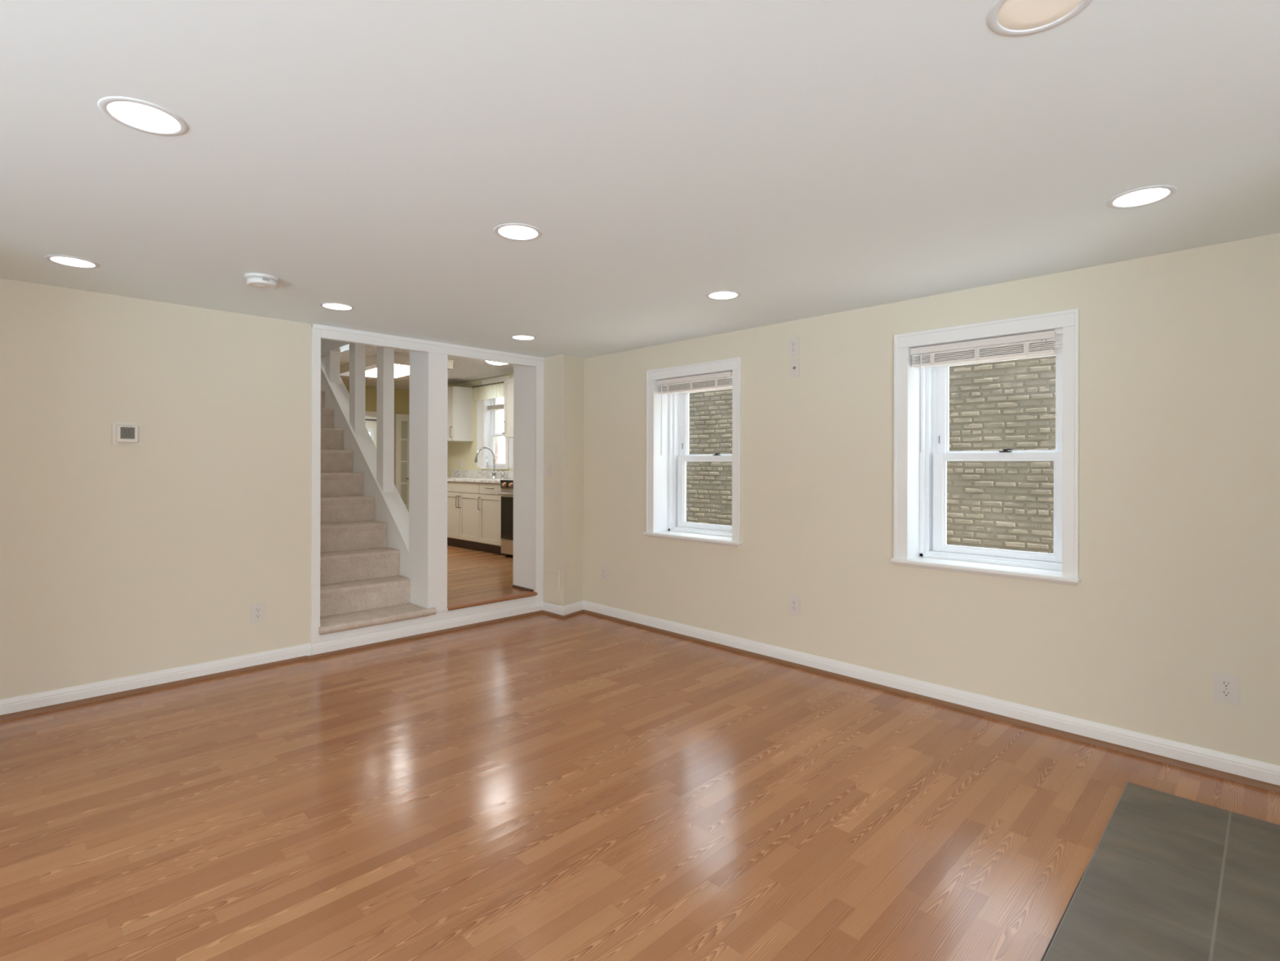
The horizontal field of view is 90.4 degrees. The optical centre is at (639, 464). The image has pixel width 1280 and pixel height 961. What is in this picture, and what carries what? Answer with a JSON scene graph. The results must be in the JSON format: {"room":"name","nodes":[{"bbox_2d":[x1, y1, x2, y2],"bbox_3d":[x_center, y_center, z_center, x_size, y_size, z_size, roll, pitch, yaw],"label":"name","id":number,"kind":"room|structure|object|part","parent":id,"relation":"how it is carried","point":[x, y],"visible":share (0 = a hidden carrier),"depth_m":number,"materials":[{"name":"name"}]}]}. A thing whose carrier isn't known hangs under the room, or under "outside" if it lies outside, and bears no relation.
{"room":"empty living room","nodes":[
{"label":"empty living room","id":0,"kind":"room"},
{"bbox_2d":[0,278,311,699],"bbox_3d":[-3.783,-0.082,2.815,4.295,2.800,0.320,0,0,-45],"label":"wall","id":1,"kind":"structure","parent":0,"point":[117,561],"depth_m":3.58,"materials":[{"name":"beige paint"}]},
{"bbox_2d":[111,422,142,444],"bbox_3d":[-2.834,-0.170,3.516,0.132,0.124,0.028,0,0,-45],"label":"thermostat","id":2,"kind":"object","parent":1,"relation":"attached to","point":[122,433],"visible":1,"depth_m":3.51,"materials":[{"name":"beige plastic"}]},
{"bbox_2d":[250,601,265,623],"bbox_3d":[-2.389,0.926,3.977,0.083,0.124,0.008,0,0,-45],"label":"wall outlet","id":3,"kind":"object","parent":1,"relation":"attached to","point":[258,609],"visible":1,"depth_m":3.97,"materials":[{"name":"beige plastic"}]},
{"bbox_2d":[254,613,261,617],"bbox_3d":[-2.387,0.945,3.975,0.034,0.027,0.004,0,0,-45],"label":"receptacle","id":4,"kind":"object","parent":3,"relation":"attached to","point":[256,615],"depth_m":3.97,"materials":[{"name":"grey plastic"}]},
{"bbox_2d":[254,607,261,612],"bbox_3d":[-2.387,0.906,3.975,0.034,0.027,0.004,0,0,-45],"label":"receptacle","id":5,"kind":"object","parent":3,"relation":"attached to","point":[256,609],"depth_m":3.97,"materials":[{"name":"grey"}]},
{"bbox_2d":[0,600,542,715],"bbox_3d":[-2.940,1.223,3.410,5.934,0.096,0.032,0,0,-45],"label":"baseboard","id":6,"kind":"structure","parent":1,"relation":"attached to","point":[12,704],"depth_m":3.89,"materials":[{"name":"white wood"}]},
{"bbox_2d":[311,323,544,655],"bbox_3d":[-1.616,-0.101,4.966,1.871,2.750,0.356,0,0,-45],"label":"door frame","id":7,"kind":"structure","parent":1,"relation":"attached to","point":[528,371],"depth_m":5.35,"materials":[{"name":"white wood"}]},
{"bbox_3d":[-2.146,0.172,4.210,0.054,2.200,0.018,0,0,-45],"label":"casing","id":8,"kind":"part","parent":7,"relation":"part of","materials":[{"name":"white wood"}]},
{"bbox_3d":[-1.498,-0.884,4.849,1.871,0.084,0.026,0,0,-45],"label":"head casing","id":9,"kind":"part","parent":7,"relation":"part of","materials":[{"name":"white wood"}]},
{"bbox_3d":[-0.868,0.176,5.485,0.078,2.200,0.018,0,0,-45],"label":"casing","id":10,"kind":"part","parent":7,"relation":"part of","materials":[{"name":"white wood"}]},
{"bbox_2d":[320,338,408,577],"bbox_3d":[-3.552,-1.306,6.864,0.122,4.850,5.669,0,0,-45],"label":"wall","id":11,"kind":"structure","parent":0,"point":[394,540],"depth_m":5.72,"materials":[{"name":"white paint"}]},
{"bbox_2d":[320,355,408,555],"bbox_3d":[-2.814,-0.532,6.129,0.152,2.511,2.955,0,0,-45],"label":"trim","id":12,"kind":"structure","parent":11,"relation":"attached to","point":[393,501],"depth_m":5.68,"materials":[{"name":"white wood"}]},
{"bbox_2d":[324,351,339,382],"bbox_3d":[-3.091,-0.975,6.392,0.095,0.319,0.140,0,0,-45],"label":"post","id":13,"kind":"object","parent":12,"relation":"on","point":[331,358],"visible":1,"depth_m":6.34,"materials":[{"name":"white"}]},
{"bbox_2d":[349,342,365,434],"bbox_3d":[-2.641,-0.708,5.940,0.095,0.852,0.140,0,0,-45],"label":"post","id":14,"kind":"object","parent":12,"relation":"on","point":[357,351],"visible":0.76,"depth_m":5.89,"materials":[{"name":"white wood"}]},
{"bbox_2d":[376,346,394,492],"bbox_3d":[-2.203,-0.447,5.501,0.095,1.371,0.140,0,0,-45],"label":"post","id":15,"kind":"object","parent":12,"relation":"on","point":[385,356],"visible":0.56,"depth_m":5.46,"materials":[{"name":"white wood"}]},
{"bbox_2d":[364,416,376,447],"bbox_3d":[-6.179,-0.113,11.605,2.920,2.750,0.150,0,0,-45],"label":"wall","id":16,"kind":"structure","parent":0,"point":[368,424],"depth_m":12.44,"materials":[{"name":"white paint"}]},
{"bbox_2d":[366,428,373,442],"bbox_3d":[-5.705,0.029,12.015,1.350,1.470,0.140,0,0,-45],"label":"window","id":17,"kind":"structure","parent":16,"relation":"in","point":[371,430],"depth_m":12.41,"materials":[{"name":"white glass"}]},
{"bbox_2d":[344,384,408,484],"bbox_3d":[-4.587,-0.109,9.839,2.680,2.750,0.100,0,0,-45],"label":"wall","id":18,"kind":"structure","parent":0,"point":[401,396],"depth_m":10.36,"materials":[{"name":"beige paint"}]},
{"bbox_2d":[364,410,376,416],"bbox_3d":[-4.483,0.122,9.855,1.110,1.930,0.024,0,0,-45],"label":"trim","id":19,"kind":"structure","parent":18,"relation":"attached to","point":[366,413],"depth_m":10.05,"materials":[{"name":"white wood"}]},
{"bbox_2d":[395,413,408,511],"bbox_3d":[-3.838,0.133,10.447,0.350,1.910,0.097,0,0,-45],"label":"door","id":20,"kind":"structure","parent":18,"relation":"in","point":[402,421],"depth_m":10.42,"materials":[{"name":"white paint"}]},
{"bbox_3d":[-3.830,0.063,10.489,0.260,1.570,0.006,0,0,-45],"label":"pane","id":21,"kind":"part","parent":20,"relation":"part of","materials":[{"name":"clear glass"}]},
{"bbox_2d":[339,344,513,390],"bbox_3d":[-2.661,-1.279,7.788,2.453,0.100,5.719,0,0,-45],"label":"ceiling","id":22,"kind":"structure","parent":0,"point":[464,370],"depth_m":8.28,"materials":[{"name":"white paint"}]},
{"bbox_2d":[339,362,349,376],"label":"box light","id":23,"kind":"object","parent":22,"relation":"attached to","point":[344,368],"depth_m":7.80,"materials":[{"name":"beige"}]},
{"bbox_2d":[365,354,377,378],"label":"box light","id":24,"kind":"object","parent":22,"relation":"attached to","point":[371,362],"depth_m":7.33,"materials":[{"name":"beige"}]},
{"bbox_2d":[394,352,408,381],"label":"box light","id":25,"kind":"object","parent":22,"relation":"attached to","point":[401,366],"depth_m":7.36,"materials":[{"name":"beige"}]},
{"bbox_2d":[365,364,408,377],"bbox_3d":[-3.020,-1.136,7.741,0.530,0.010,1.280,0,0,-45],"label":"diffuser","id":26,"kind":"object","parent":25,"relation":"attached to","point":[401,371],"depth_m":7.75,"materials":[{"name":"white"}]},
{"bbox_2d":[447,359,453,369],"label":"box light","id":27,"kind":"object","parent":22,"relation":"attached to","point":[450,366],"depth_m":7.45,"materials":[{"name":"beige"}]},
{"bbox_2d":[486,360,508,364],"bbox_3d":[-1.603,-1.180,7.191,0.340,0.093,0.340,0,0,-45],"label":"flush light","id":28,"kind":"object","parent":22,"relation":"attached to","point":[488,362],"visible":0.2,"depth_m":7.16,"materials":[{"name":"white glass"}]},
{"bbox_2d":[408,351,448,613],"bbox_3d":[-1.643,-0.051,4.936,0.165,2.350,0.325,0,0,-45],"label":"column","id":29,"kind":"object","parent":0,"point":[428,371],"visible":0.73,"depth_m":4.84,"materials":[{"name":"white paint"}]},
{"bbox_2d":[447,373,513,477],"bbox_3d":[-1.812,-0.102,8.842,0.240,2.750,5.430,0,0,-45],"label":"wall","id":30,"kind":"structure","parent":0,"point":[465,451],"depth_m":9.42,"materials":[{"name":"beige paint"}]},
{"bbox_2d":[447,386,473,442],"bbox_3d":[-2.776,-0.731,9.384,0.362,0.780,0.600,0,0,-45],"label":"upper cabinet","id":31,"kind":"object","parent":30,"relation":"attached to","point":[460,399],"visible":0.56,"depth_m":9.17,"materials":[{"name":"white paint"}]},
{"bbox_3d":[-2.871,-0.731,9.289,0.020,0.774,0.594,0,0,-45],"label":"door","id":32,"kind":"part","parent":31,"relation":"part of","materials":[{"name":"white paint"}]},
{"bbox_2d":[458,458,462,466],"bbox_3d":[-2.695,-0.029,9.551,0.008,0.124,0.083,0,0,-45],"label":"wall outlet","id":33,"kind":"object","parent":30,"relation":"attached to","point":[460,460],"visible":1,"depth_m":9.54,"materials":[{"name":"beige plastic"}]},
{"bbox_2d":[451,470,513,478],"bbox_3d":[-1.776,0.136,8.618,0.020,0.104,3.100,0,0,-45],"label":"backsplash","id":34,"kind":"structure","parent":30,"relation":"attached to","point":[470,473],"depth_m":9.11,"materials":[{"name":"white stone"}]},
{"bbox_2d":[471,381,503,400],"bbox_3d":[-1.960,-1.028,8.764,0.083,0.222,1.270,0,0,-45],"label":"window valance","id":35,"kind":"object","parent":30,"relation":"attached to","point":[494,391],"visible":0.7,"depth_m":8.88,"materials":[{"name":"beige fabric"}]},
{"bbox_3d":[-1.959,-1.119,8.764,0.082,0.040,1.270,0,0,-45],"label":"rod","id":36,"kind":"part","parent":35,"relation":"part of","materials":[{"name":"silver metal"}]},
{"bbox_2d":[476,375,513,469],"bbox_3d":[-1.977,-0.574,8.924,0.180,1.267,0.980,0,0,-45],"label":"window","id":37,"kind":"structure","parent":30,"relation":"in","point":[490,432],"depth_m":9.10,"materials":[{"name":"white"}]},
{"bbox_2d":[481,382,503,454],"bbox_3d":[-2.030,-0.615,8.918,0.092,1.055,0.579,0,0,-45],"label":"window blind","id":38,"kind":"object","parent":37,"relation":"attached to","point":[500,406],"visible":0.45,"depth_m":8.96,"materials":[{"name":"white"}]},
{"bbox_3d":[-2.215,-0.458,9.058,0.121,0.741,0.019,0,0,27],"label":"lift cord","id":39,"kind":"part","parent":38,"relation":"part of","materials":[{"name":"white plastic"}]},
{"bbox_3d":[-1.992,-0.775,8.909,0.050,0.016,0.508,0,0,-45],"label":"rail","id":40,"kind":"part","parent":38,"relation":"part of","materials":[{"name":"white plastic"}]},
{"bbox_3d":[-1.924,-0.754,8.976,0.032,0.705,0.480,0,0,-45],"label":"sash","id":41,"kind":"part","parent":37,"relation":"part of","materials":[{"name":"white plastic"}]},
{"bbox_3d":[-1.949,-0.207,8.953,0.032,0.450,0.480,0,0,-45],"label":"sash","id":42,"kind":"part","parent":37,"relation":"part of","materials":[{"name":"white plastic"}]},
{"bbox_2d":[502,377,513,437],"bbox_3d":[-1.484,-0.722,8.088,0.362,0.748,0.460,0,0,-45],"label":"upper cabinet","id":43,"kind":"object","parent":30,"relation":"attached to","point":[508,421],"visible":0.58,"depth_m":8.08,"materials":[{"name":"white paint"}]},
{"bbox_2d":[447,544,526,604],"bbox_3d":[-3.389,1.120,8.827,2.890,0.060,8.230,0,0,-45],"label":"floor","id":44,"kind":"structure","parent":0,"point":[472,574],"depth_m":6.34,"materials":[{"name":"brown wood"}]},
{"bbox_2d":[447,480,484,551],"bbox_3d":[-2.130,0.658,8.492,0.693,0.869,0.960,0,0,-45],"label":"base cabinet","id":45,"kind":"object","parent":44,"relation":"on","point":[463,513],"visible":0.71,"depth_m":8.22,"materials":[{"name":"beige paint"}]},
{"bbox_3d":[-2.511,0.667,8.451,0.020,0.600,0.474,0,0,-45],"label":"door","id":46,"kind":"part","parent":45,"relation":"part of","materials":[{"name":"beige paint"}]},
{"bbox_3d":[-2.172,0.667,8.111,0.020,0.600,0.474,0,0,-45],"label":"door","id":47,"kind":"part","parent":45,"relation":"part of","materials":[{"name":"beige paint"}]},
{"bbox_2d":[447,591,537,610],"bbox_3d":[-1.206,1.106,5.191,0.820,0.028,0.110,0,0,-45],"label":"trim","id":48,"kind":"structure","parent":44,"relation":"on","point":[455,606],"depth_m":5.14,"materials":[{"name":"brown wood"}]},
{"bbox_2d":[477,482,511,555],"bbox_3d":[-1.611,0.659,7.972,0.693,0.869,0.510,0,0,-45],"label":"base cabinet","id":49,"kind":"object","parent":44,"relation":"on","point":[490,502],"visible":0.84,"depth_m":7.77,"materials":[{"name":"beige paint"}]},
{"bbox_3d":[-1.821,0.297,7.761,0.020,0.128,0.504,0,0,-45],"label":"drawer","id":50,"kind":"part","parent":49,"relation":"part of","materials":[{"name":"beige paint"}]},
{"bbox_3d":[-1.822,0.668,7.761,0.020,0.600,0.504,0,0,-45],"label":"door","id":51,"kind":"part","parent":49,"relation":"part of","materials":[{"name":"beige paint"}]},
{"bbox_2d":[497,479,513,556],"bbox_3d":[-1.176,0.638,7.487,0.721,0.913,0.760,0,0,-45],"label":"range","id":52,"kind":"object","parent":44,"relation":"on","point":[507,492],"visible":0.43,"depth_m":7.44,"materials":[{"name":"silver metal"}]},
{"bbox_3d":[-1.407,0.334,7.256,0.066,0.032,0.700,0,0,-45],"label":"handle","id":53,"kind":"part","parent":52,"relation":"part of","materials":[{"name":"silver metal"}]},
{"bbox_2d":[500,479,513,482],"bbox_3d":[-1.155,0.196,7.507,0.665,0.028,0.760,0,0,-45],"label":"cooktop","id":54,"kind":"object","parent":52,"relation":"in","point":[512,480],"depth_m":7.44,"materials":[{"name":"black glass"}]},
{"bbox_3d":[-1.374,0.242,7.288,0.034,0.065,0.760,0,0,-45],"label":"control panel","id":55,"kind":"part","parent":52,"relation":"part of","materials":[{"name":"silver metal"}]},
{"bbox_3d":[-1.374,0.585,7.290,0.030,0.590,0.754,0,0,-45],"label":"oven door","id":56,"kind":"part","parent":52,"relation":"part of","materials":[{"name":"silver metal"}]},
{"bbox_3d":[-1.385,0.627,7.279,0.005,0.495,0.748,0,0,-45],"label":"door glass","id":57,"kind":"part","parent":52,"relation":"part of","materials":[{"name":"black glass"}]},
{"bbox_3d":[-1.375,0.970,7.290,0.030,0.160,0.754,0,0,-45],"label":"drawer","id":58,"kind":"part","parent":52,"relation":"part of","materials":[{"name":"silver metal"}]},
{"bbox_3d":[-1.497,0.238,7.364,0.034,0.060,0.060,0,0,-45],"label":"knob","id":59,"kind":"part","parent":52,"relation":"part of","materials":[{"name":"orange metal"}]},
{"bbox_3d":[-2.790,0.656,9.154,0.693,0.869,0.910,0,0,-45],"label":"base cabinet","id":60,"kind":"object","parent":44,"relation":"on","visible":0},
{"bbox_2d":[447,476,513,483],"bbox_3d":[-2.261,0.205,8.637,0.679,0.035,2.388,0,0,-45],"label":"countertop","id":61,"kind":"structure","parent":60,"relation":"on","point":[490,480],"depth_m":8.19,"materials":[{"name":"white stone"}]},
{"bbox_2d":[474,446,497,478],"bbox_3d":[-2.080,-0.026,8.577,0.293,0.427,0.103,0,0,-15],"label":"faucet","id":62,"kind":"object","parent":61,"relation":"on","point":[494,473],"visible":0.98,"depth_m":8.59,"materials":[{"name":"silver metal"}]},
{"bbox_3d":[-2.085,-0.071,8.570,0.266,0.337,0.025,0,0,-28],"label":"spout","id":63,"kind":"part","parent":62,"relation":"part of","materials":[{"name":"silver metal"}]},
{"bbox_2d":[542,353,583,605],"bbox_3d":[-0.649,0.176,5.506,0.266,2.200,0.297,0,0,-45],"label":"wall","id":64,"kind":"structure","parent":0,"point":[563,374],"depth_m":5.41,"materials":[{"name":"beige paint"}]},
{"bbox_2d":[512,584,533,591],"bbox_3d":[-1.028,1.084,5.575,0.016,0.022,0.308,0,0,-45],"label":"trim","id":65,"kind":"structure","parent":64,"relation":"attached to","point":[513,585],"depth_m":5.56,"materials":[{"name":"brown wood"}]},
{"bbox_2d":[545,462,551,476],"bbox_3d":[-0.788,0.040,5.450,0.010,0.128,0.082,0,0,-45],"label":"light switch","id":66,"kind":"object","parent":64,"relation":"attached to","point":[548,464],"visible":1,"depth_m":5.45,"materials":[{"name":"beige plastic"}]},
{"bbox_2d":[543,566,559,604],"bbox_3d":[-0.753,1.031,5.410,0.012,0.296,0.216,0,0,-45],"label":"access panel","id":67,"kind":"object","parent":64,"relation":"attached to","point":[551,575],"visible":1,"depth_m":5.40,"materials":[{"name":"beige paint"}]},
{"bbox_3d":[-0.756,1.050,5.407,0.004,0.234,0.192,0,0,-45],"label":"door","id":68,"kind":"part","parent":67,"relation":"part of","materials":[{"name":"beige paint"}]},
{"bbox_2d":[0,608,1279,792],"bbox_3d":[-0.173,1.266,0.817,6.188,0.022,7.588,0,0,-45],"label":"trim","id":69,"kind":"structure","parent":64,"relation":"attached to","point":[1221,774],"depth_m":3.55,"materials":[{"name":"brown"}]},
{"bbox_2d":[0,0,1279,358],"bbox_3d":[-0.062,-0.982,0.826,6.750,0.120,7.850,0,0,-45],"label":"ceiling","id":70,"kind":"structure","parent":0,"point":[802,159],"depth_m":1.86,"materials":[{"name":"white paint"}]},
{"bbox_2d":[44,254,100,268],"bbox_3d":[-2.597,-0.929,2.913,0.192,0.007,0.192,0,0,-45],"label":"recessed light","id":71,"kind":"object","parent":70,"relation":"in","point":[71,261],"visible":1,"depth_m":2.90,"materials":[{"name":"white"}]},
{"bbox_2d":[97,96,188,136],"bbox_3d":[-1.319,-0.926,1.694,0.192,0.007,0.192,0,0,-45],"label":"recessed light","id":72,"kind":"object","parent":70,"relation":"in","point":[140,115],"visible":1,"depth_m":1.69,"materials":[{"name":"white plastic"}]},
{"bbox_2d":[244,272,279,289],"bbox_3d":[-1.869,-0.904,3.147,0.148,0.046,0.148,0,0,-45],"label":"smoke detector","id":73,"kind":"object","parent":70,"relation":"attached to","point":[261,281],"visible":1,"depth_m":3.10,"materials":[{"name":"white plastic"}]},
{"bbox_2d":[319,302,355,311],"bbox_3d":[-1.774,-0.927,3.727,0.192,0.007,0.192,0,0,-45],"label":"recessed light","id":74,"kind":"object","parent":70,"relation":"in","point":[330,305],"visible":1,"depth_m":3.72,"materials":[{"name":"white plastic"}]},
{"bbox_2d":[493,222,542,240],"bbox_3d":[-0.484,-0.924,2.527,0.192,0.007,0.192,0,0,-45],"label":"recessed light","id":75,"kind":"object","parent":70,"relation":"in","point":[510,231],"visible":1,"depth_m":2.52,"materials":[{"name":"white plastic"}]},
{"bbox_2d":[510,334,536,340],"bbox_3d":[-0.848,-0.924,4.625,0.192,0.007,0.192,0,0,-45],"label":"recessed light","id":76,"kind":"object","parent":70,"relation":"in","point":[521,337],"visible":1,"depth_m":4.62,"materials":[{"name":"white"}]},
{"bbox_2d":[705,290,741,300],"bbox_3d":[0.452,-0.921,3.458,0.192,0.007,0.192,0,0,-45],"label":"recessed light","id":77,"kind":"object","parent":70,"relation":"in","point":[717,295],"visible":1,"depth_m":3.45,"materials":[{"name":"white plastic"}]},
{"bbox_2d":[986,0,1092,36],"bbox_3d":[0.801,-0.920,1.270,0.192,0.007,0.192,0,0,-45],"label":"recessed light","id":78,"kind":"object","parent":70,"relation":"in","point":[1015,18],"visible":1,"depth_m":1.30,"materials":[{"name":"white plastic"}]},
{"bbox_2d":[1106,185,1177,208],"bbox_3d":[1.719,-0.918,2.183,0.192,0.007,0.192,0,0,-45],"label":"recessed light","id":79,"kind":"object","parent":70,"relation":"in","point":[1144,196],"visible":1,"depth_m":2.18,"materials":[{"name":"white plastic"}]},
{"bbox_2d":[0,612,1279,960],"bbox_3d":[-0.173,1.302,0.826,6.200,0.050,7.600,0,0,-45],"label":"floor","id":80,"kind":"structure","parent":0,"point":[583,786],"depth_m":2.35,"materials":[{"name":"brown wood"}]},
{"bbox_2d":[1040,782,1279,960],"bbox_3d":[1.400,1.277,1.397,2.434,0.008,0.866,0,0,-45],"label":"tile hearth","id":81,"kind":"object","parent":80,"relation":"on","point":[1168,877],"visible":1,"depth_m":1.90,"materials":[{"name":"grey tile"}]},
{"bbox_2d":[583,232,1279,765],"bbox_3d":[2.201,-0.067,3.050,0.300,2.800,7.800,0,0,-45],"label":"wall","id":82,"kind":"structure","parent":0,"point":[1179,585],"depth_m":3.07,"materials":[{"name":"beige paint"}]},
{"bbox_2d":[600,565,607,581],"bbox_3d":[-0.303,0.915,5.340,0.008,0.124,0.083,0,0,-45],"label":"wall outlet","id":83,"kind":"object","parent":82,"relation":"attached to","point":[603,569],"visible":1,"depth_m":5.34,"materials":[{"name":"beige plastic"}]},
{"bbox_2d":[643,357,742,546],"bbox_3d":[0.468,-0.084,4.756,0.345,1.296,0.907,0,0,-45],"label":"window","id":84,"kind":"structure","parent":82,"relation":"in","point":[665,473],"depth_m":4.94,"materials":[{"name":"white wood"}]},
{"bbox_3d":[0.427,0.535,4.717,0.235,0.022,0.907,0,0,-45],"label":"sill","id":85,"kind":"part","parent":84,"relation":"part of","materials":[{"name":"white wood"}]},
{"bbox_2d":[656,371,732,455],"bbox_3d":[0.393,-0.361,4.698,0.066,0.581,0.708,0,0,-45],"label":"window blind","id":86,"kind":"object","parent":84,"relation":"attached to","point":[717,383],"visible":0.92,"depth_m":4.67,"materials":[{"name":"white plastic"}]},
{"bbox_3d":[0.399,-0.553,4.700,0.054,0.016,0.697,0,0,-45],"label":"rail","id":87,"kind":"part","parent":86,"relation":"part of","materials":[{"name":"white plastic"}]},
{"bbox_3d":[0.536,-0.065,4.815,0.135,1.179,0.750,0,0,-45],"label":"frame","id":88,"kind":"part","parent":84,"relation":"part of","materials":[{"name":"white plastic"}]},
{"bbox_3d":[0.542,0.211,4.800,0.033,0.559,0.664,0,0,-45],"label":"sash","id":89,"kind":"part","parent":84,"relation":"part of","materials":[{"name":"white plastic"}]},
{"bbox_3d":[0.568,-0.318,4.825,0.030,0.571,0.664,0,0,-45],"label":"sash","id":90,"kind":"part","parent":84,"relation":"part of","materials":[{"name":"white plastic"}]},
{"bbox_2d":[787,336,799,357],"bbox_3d":[0.979,-0.751,4.059,0.008,0.124,0.083,0,0,-45],"label":"wall outlet","id":91,"kind":"object","parent":82,"relation":"attached to","point":[793,342],"visible":1,"depth_m":4.05,"materials":[{"name":"beige plastic"}]},
{"bbox_2d":[788,594,799,615],"bbox_3d":[0.983,0.895,4.051,0.008,0.124,0.083,0,0,-45],"label":"wall outlet","id":92,"kind":"object","parent":82,"relation":"attached to","point":[793,600],"visible":1,"depth_m":4.05,"materials":[{"name":"beige plastic"}]},
{"bbox_2d":[790,357,799,377],"bbox_3d":[0.983,-0.617,4.050,0.014,0.120,0.070,0,0,-45],"label":"cable plate","id":93,"kind":"object","parent":82,"relation":"attached to","point":[794,362],"visible":1,"depth_m":4.05,"materials":[{"name":"beige plastic"}]},
{"bbox_2d":[542,600,1279,785],"bbox_3d":[1.923,1.235,2.918,0.282,0.096,7.600,0,0,-45],"label":"baseboard","id":94,"kind":"structure","parent":82,"relation":"attached to","point":[1264,771],"depth_m":3.26,"materials":[{"name":"white wood"}]},
{"bbox_2d":[890,308,1080,586],"bbox_3d":[1.842,-0.081,3.379,0.345,1.296,0.887,0,0,-45],"label":"window","id":95,"kind":"structure","parent":82,"relation":"in","point":[920,478],"depth_m":3.47,"materials":[{"name":"white wood"}]},
{"bbox_2d":[910,330,1056,452],"bbox_3d":[1.767,-0.357,3.321,0.066,0.581,0.688,0,0,-45],"label":"window blind","id":96,"kind":"object","parent":95,"relation":"attached to","point":[1027,348],"visible":1,"depth_m":3.29,"materials":[{"name":"white plastic"}]},
{"bbox_3d":[1.773,-0.550,3.324,0.054,0.016,0.677,0,0,-45],"label":"rail","id":97,"kind":"part","parent":96,"relation":"part of","materials":[{"name":"white plastic"}]},
{"bbox_3d":[1.801,0.538,3.340,0.235,0.022,0.887,0,0,-45],"label":"sill","id":98,"kind":"part","parent":95,"relation":"part of","materials":[{"name":"white wood"}]},
{"bbox_3d":[1.910,-0.062,3.438,0.135,1.179,0.730,0,0,-45],"label":"frame","id":99,"kind":"part","parent":95,"relation":"part of","materials":[{"name":"white plastic"}]},
{"bbox_3d":[1.916,0.214,3.423,0.033,0.559,0.644,0,0,-45],"label":"sash","id":100,"kind":"part","parent":95,"relation":"part of","materials":[{"name":"white plastic"}]},
{"bbox_3d":[1.942,-0.315,3.448,0.030,0.571,0.644,0,0,-45],"label":"sash","id":101,"kind":"part","parent":95,"relation":"part of","materials":[{"name":"white plastic"}]},
{"bbox_2d":[1213,671,1239,706],"bbox_3d":[2.413,0.921,2.617,0.008,0.124,0.083,0,0,-45],"label":"wall outlet","id":102,"kind":"object","parent":82,"relation":"attached to","point":[1226,686],"visible":1,"depth_m":2.62,"materials":[{"name":"beige plastic"}]},
{"bbox_2d":[1220,688,1231,697],"bbox_3d":[2.412,0.940,2.616,0.004,0.027,0.034,0,0,-45],"label":"receptacle","id":103,"kind":"object","parent":102,"relation":"attached to","point":[1224,692],"depth_m":2.62,"materials":[{"name":"grey plastic"}]},
{"bbox_2d":[1220,680,1231,687],"bbox_3d":[2.412,0.901,2.616,0.004,0.027,0.034,0,0,-45],"label":"receptacle","id":104,"kind":"object","parent":102,"relation":"attached to","point":[1224,683],"depth_m":2.62,"materials":[{"name":"grey plastic"}]},
{"bbox_3d":[-1.625,1.239,4.985,1.779,0.170,0.300,0,0,-45],"label":"step","id":105,"kind":"structure","parent":0,"visible":0},
{"bbox_2d":[318,389,436,635],"bbox_3d":[-2.980,-0.118,5.649,0.820,2.497,3.300,0,0,-45],"label":"staircase","id":106,"kind":"structure","parent":105,"relation":"on","point":[362,585],"depth_m":5.03,"materials":[{"name":"beige carpet"}]},
{"label":"outside","id":107,"kind":"structure","parent":0,"visible":0},
{"bbox_3d":[0.855,1.630,10.752,8.720,0.100,23.000,0,0,-45],"label":"ground","id":108,"kind":"structure","parent":107,"visible":0},
{"bbox_2d":[494,397,500,463],"bbox_3d":[-5.429,-0.711,19.026,0.097,4.550,4.402,0,0,-45],"label":"window","id":109,"kind":"structure","parent":108,"relation":"on","point":[497,439],"depth_m":17.48,"materials":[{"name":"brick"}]},
{"bbox_2d":[686,355,1055,553],"bbox_3d":[3.650,-0.188,7.250,0.317,3.550,11.102,0,0,-45],"label":"wall","id":110,"kind":"structure","parent":108,"relation":"on","point":[995,406],"depth_m":6.92,"materials":[{"name":"beige brick"}]}
]}

